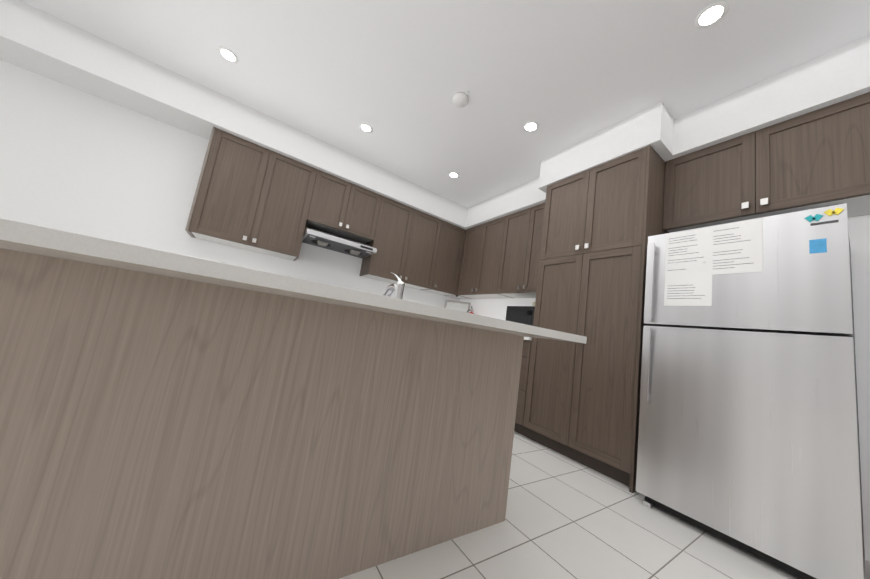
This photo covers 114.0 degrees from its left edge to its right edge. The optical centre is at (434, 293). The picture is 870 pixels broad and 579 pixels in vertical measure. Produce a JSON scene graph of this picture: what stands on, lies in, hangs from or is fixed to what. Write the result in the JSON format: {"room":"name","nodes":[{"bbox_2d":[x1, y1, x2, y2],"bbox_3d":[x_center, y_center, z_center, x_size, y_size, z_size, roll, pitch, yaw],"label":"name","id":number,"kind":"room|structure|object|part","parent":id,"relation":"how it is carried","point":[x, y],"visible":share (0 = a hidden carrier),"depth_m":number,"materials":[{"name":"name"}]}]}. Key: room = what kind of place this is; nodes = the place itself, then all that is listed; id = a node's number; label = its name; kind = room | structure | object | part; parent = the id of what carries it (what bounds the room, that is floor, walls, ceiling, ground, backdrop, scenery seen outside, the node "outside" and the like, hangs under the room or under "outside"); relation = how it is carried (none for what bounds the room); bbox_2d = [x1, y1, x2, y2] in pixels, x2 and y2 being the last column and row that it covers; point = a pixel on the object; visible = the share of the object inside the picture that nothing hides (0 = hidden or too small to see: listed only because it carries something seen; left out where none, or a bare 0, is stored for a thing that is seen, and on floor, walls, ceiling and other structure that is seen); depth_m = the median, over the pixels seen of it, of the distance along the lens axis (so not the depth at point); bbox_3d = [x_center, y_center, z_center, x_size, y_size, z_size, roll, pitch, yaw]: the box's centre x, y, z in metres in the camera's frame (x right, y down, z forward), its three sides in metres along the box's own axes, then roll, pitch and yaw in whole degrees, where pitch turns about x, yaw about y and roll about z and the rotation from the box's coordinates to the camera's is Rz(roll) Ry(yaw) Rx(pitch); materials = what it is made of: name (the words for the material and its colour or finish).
{"room":"kitchen","nodes":[
{"label":"kitchen","id":0,"kind":"room"},
{"bbox_2d":[0,60,459,307],"bbox_3d":[-3.080,-0.673,2.456,8.600,2.740,0.120,13,-9,-32],"label":"wall","id":1,"kind":"structure","parent":0,"point":[73,160],"depth_m":2.52,"materials":[{"name":"paint"}]},
{"bbox_2d":[185,127,316,260],"bbox_3d":[-1.863,-0.985,2.979,0.945,1.027,0.358,13,-9,-32],"label":"upper cabinet","id":2,"kind":"object","parent":1,"relation":"attached to","point":[251,196],"depth_m":2.83,"materials":[{"name":"brown wood"}]},
{"bbox_3d":[-2.252,-1.072,2.744,0.020,1.027,0.328,13,-9,-32],"label":"wall cabinet panel","id":3,"kind":"part","parent":2,"relation":"part of","materials":[{"name":"brown wood"}]},
{"bbox_2d":[302,226,376,257],"bbox_3d":[-1.140,-0.624,3.355,0.775,0.234,0.504,13,-9,-32],"label":"range hood","id":4,"kind":"object","parent":1,"relation":"attached to","point":[321,239],"visible":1,"depth_m":3.23,"materials":[{"name":"silver metal"}]},
{"bbox_2d":[305,170,381,243],"bbox_3d":[-1.121,-1.032,3.470,0.785,0.596,0.358,13,-9,-32],"label":"upper cabinet","id":5,"kind":"object","parent":1,"relation":"attached to","point":[343,208],"visible":0.96,"depth_m":3.34,"materials":[{"name":"brown wood"}]},
{"bbox_2d":[359,196,441,289],"bbox_3d":[-0.441,-0.657,3.906,0.943,1.026,0.358,13,-9,-32],"label":"upper cabinet","id":6,"kind":"object","parent":1,"relation":"attached to","point":[404,242],"visible":0.92,"depth_m":3.75,"materials":[{"name":"brown wood"}]},
{"bbox_2d":[422,220,464,294],"bbox_3d":[0.130,-0.525,4.277,0.444,1.026,0.358,13,-9,-32],"label":"upper cabinet","id":7,"kind":"object","parent":1,"relation":"attached to","point":[448,261],"visible":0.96,"depth_m":4.16,"materials":[{"name":"brown wood"}]},
{"bbox_2d":[19,0,869,207],"bbox_3d":[-0.822,-2.184,-0.570,8.740,0.100,7.740,13,-9,-32],"label":"ceiling","id":8,"kind":"structure","parent":0,"point":[396,75],"depth_m":2.04,"materials":[{"name":"paint"}]},
{"bbox_2d":[218,47,237,62],"bbox_3d":[-1.632,-1.884,2.229,0.132,0.006,0.132,13,-9,-32],"label":"recessed light","id":9,"kind":"object","parent":8,"relation":"in","point":[228,55],"visible":1,"depth_m":2.23,"materials":[{"name":"white plastic"}]},
{"bbox_2d":[0,0,467,227],"bbox_3d":[-2.966,-1.920,2.270,8.115,0.308,0.385,13,-9,-32],"label":"ceiling bulkhead","id":10,"kind":"object","parent":8,"relation":"attached to","point":[39,42],"depth_m":2.49,"materials":[{"name":"paint"}]},
{"bbox_2d":[359,123,372,132],"bbox_3d":[-0.694,-1.667,2.840,0.132,0.006,0.132,13,-9,-32],"label":"recessed light","id":11,"kind":"object","parent":8,"relation":"in","point":[365,127],"visible":1,"depth_m":2.84,"materials":[{"name":"white plastic"}]},
{"bbox_2d":[448,172,458,177],"bbox_3d":[0.230,-1.453,3.453,0.132,0.006,0.132,13,-9,-32],"label":"recessed light","id":12,"kind":"object","parent":8,"relation":"in","point":[453,174],"visible":1,"depth_m":3.45,"materials":[{"name":"white plastic"}]},
{"bbox_2d":[453,91,468,106],"bbox_3d":[0.219,-1.591,2.306,0.130,0.032,0.160,13,-9,-32],"label":"smoke detector","id":13,"kind":"object","parent":8,"relation":"attached to","point":[460,99],"visible":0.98,"depth_m":2.29,"materials":[{"name":"white plastic"}]},
{"bbox_2d":[463,177,545,229],"bbox_3d":[0.933,-1.135,3.936,0.385,0.308,1.850,13,-9,-32],"label":"ceiling bulkhead","id":14,"kind":"object","parent":8,"relation":"attached to","point":[529,194],"visible":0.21,"depth_m":3.61,"materials":[{"name":"paint"}]},
{"bbox_2d":[523,121,538,131],"bbox_3d":[0.852,-1.485,2.510,0.132,0.006,0.132,13,-9,-32],"label":"recessed light","id":15,"kind":"object","parent":8,"relation":"in","point":[531,126],"visible":1,"depth_m":2.50,"materials":[{"name":"white plastic"}]},
{"bbox_2d":[538,102,674,192],"bbox_3d":[1.628,-1.198,2.668,0.625,0.308,1.035,13,-9,-32],"label":"ceiling bulkhead","id":16,"kind":"object","parent":8,"relation":"attached to","point":[653,126],"visible":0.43,"depth_m":2.32,"materials":[{"name":"paint"}]},
{"bbox_2d":[694,1,727,28],"bbox_3d":[1.503,-1.516,1.539,0.132,0.006,0.132,13,-9,-32],"label":"recessed light","id":17,"kind":"object","parent":8,"relation":"in","point":[711,14],"visible":1,"depth_m":1.53,"materials":[{"name":"white plastic"}]},
{"bbox_2d":[673,35,869,157],"bbox_3d":[2.268,-1.202,1.919,0.375,0.308,0.920,13,-9,-32],"label":"bulkhead","id":18,"kind":"object","parent":8,"relation":"attached to","point":[840,74],"visible":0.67,"depth_m":1.76,"materials":[{"name":"paint"}]},
{"bbox_2d":[340,431,869,578],"bbox_3d":[-2.227,0.647,0.679,8.600,0.060,3.910,13,-9,-32],"label":"floor","id":19,"kind":"structure","parent":0,"point":[566,517],"depth_m":1.29,"materials":[{"name":"tile"}]},
{"bbox_2d":[0,250,523,578],"bbox_3d":[-0.650,0.493,1.388,1.784,0.874,1.131,13,-9,-32],"label":"kitchen island","id":20,"kind":"object","parent":19,"relation":"on","point":[166,415],"depth_m":0.77,"materials":[{"name":"brown wood"}]},
{"bbox_2d":[0,218,586,343],"bbox_3d":[-0.505,0.076,1.316,1.840,0.093,1.435,13,-9,-32],"label":"island countertop","id":21,"kind":"structure","parent":20,"relation":"on","point":[18,237],"depth_m":0.57,"materials":[{"name":"grey stone"}]},
{"bbox_2d":[383,272,404,298],"bbox_3d":[-0.250,-0.016,1.704,0.062,0.257,0.220,13,-9,-32],"label":"faucet","id":22,"kind":"object","parent":21,"relation":"on","point":[398,287],"visible":0.81,"depth_m":1.63,"materials":[{"name":"silver metal"}]},
{"bbox_2d":[514,340,530,436],"bbox_3d":[0.848,0.936,3.122,0.608,0.876,0.878,13,-9,-32],"label":"base cabinet","id":23,"kind":"object","parent":19,"relation":"on","point":[520,428],"visible":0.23,"depth_m":2.61,"materials":[{"name":"brown wood"}]},
{"bbox_2d":[523,145,665,492],"bbox_3d":[1.431,0.146,2.478,0.638,2.430,0.880,13,-9,-32],"label":"pantry","id":24,"kind":"object","parent":19,"relation":"on","point":[602,222],"visible":0.83,"depth_m":2.22,"materials":[{"name":"brown wood"}]},
{"bbox_2d":[636,203,864,578],"bbox_3d":[1.792,0.469,1.656,0.727,1.690,0.760,13,-9,-32],"label":"fridge","id":25,"kind":"object","parent":19,"relation":"on","point":[748,437],"visible":1,"depth_m":1.39,"materials":[{"name":"silver metal"}]},
{"bbox_3d":[-0.267,0.862,3.801,1.743,0.875,0.638,13,-9,-32],"label":"base cabinet","id":26,"kind":"object","parent":19,"relation":"on","visible":0},
{"bbox_3d":[0.153,0.399,3.317,1.746,0.030,1.934,13,-9,-32],"label":"countertop","id":27,"kind":"structure","parent":26,"relation":"on","visible":0},
{"bbox_2d":[444,300,470,312],"bbox_3d":[0.324,0.322,4.377,0.400,0.437,0.087,7,-7,12],"label":"dish rack","id":28,"kind":"object","parent":27,"relation":"on","point":[458,305],"visible":0.38,"depth_m":4.41,"materials":[{"name":"silver wood"}]},
{"bbox_2d":[506,306,534,336],"bbox_3d":[1.093,0.328,3.124,0.367,0.329,0.500,13,-9,-32],"label":"microwave","id":29,"kind":"object","parent":27,"relation":"on","point":[521,314],"visible":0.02,"depth_m":3.06,"materials":[{"name":"black plastic"}]},
{"bbox_2d":[460,215,869,560],"bbox_3d":[1.628,0.073,2.913,0.120,2.740,4.255,13,-9,-32],"label":"wall","id":30,"kind":"structure","parent":0,"point":[859,231],"depth_m":1.59,"materials":[{"name":"paint"}]},
{"bbox_2d":[444,230,470,298],"bbox_3d":[0.437,-0.442,4.500,0.331,1.045,0.320,13,-9,-32],"label":"upper cabinet","id":31,"kind":"object","parent":30,"relation":"attached to","point":[457,296],"visible":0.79,"depth_m":4.35,"materials":[{"name":"brown wood"}]},
{"bbox_2d":[457,216,511,298],"bbox_3d":[0.742,-0.470,4.015,0.358,1.026,0.805,13,-9,-32],"label":"upper cabinet","id":32,"kind":"object","parent":30,"relation":"attached to","point":[480,265],"visible":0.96,"depth_m":3.90,"materials":[{"name":"brown wood"}]},
{"bbox_2d":[497,203,544,297],"bbox_3d":[1.184,-0.493,3.345,0.358,1.026,0.800,13,-9,-32],"label":"upper cabinet","id":33,"kind":"object","parent":30,"relation":"attached to","point":[520,257],"visible":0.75,"depth_m":3.33,"materials":[{"name":"brown wood"}]},
{"bbox_2d":[663,92,869,232],"bbox_3d":[2.187,-0.763,1.901,0.358,0.576,0.963,13,-9,-32],"label":"upper cabinet","id":34,"kind":"object","parent":30,"relation":"attached to","point":[815,159],"visible":0.92,"depth_m":1.74,"materials":[{"name":"brown wood"}]}
]}

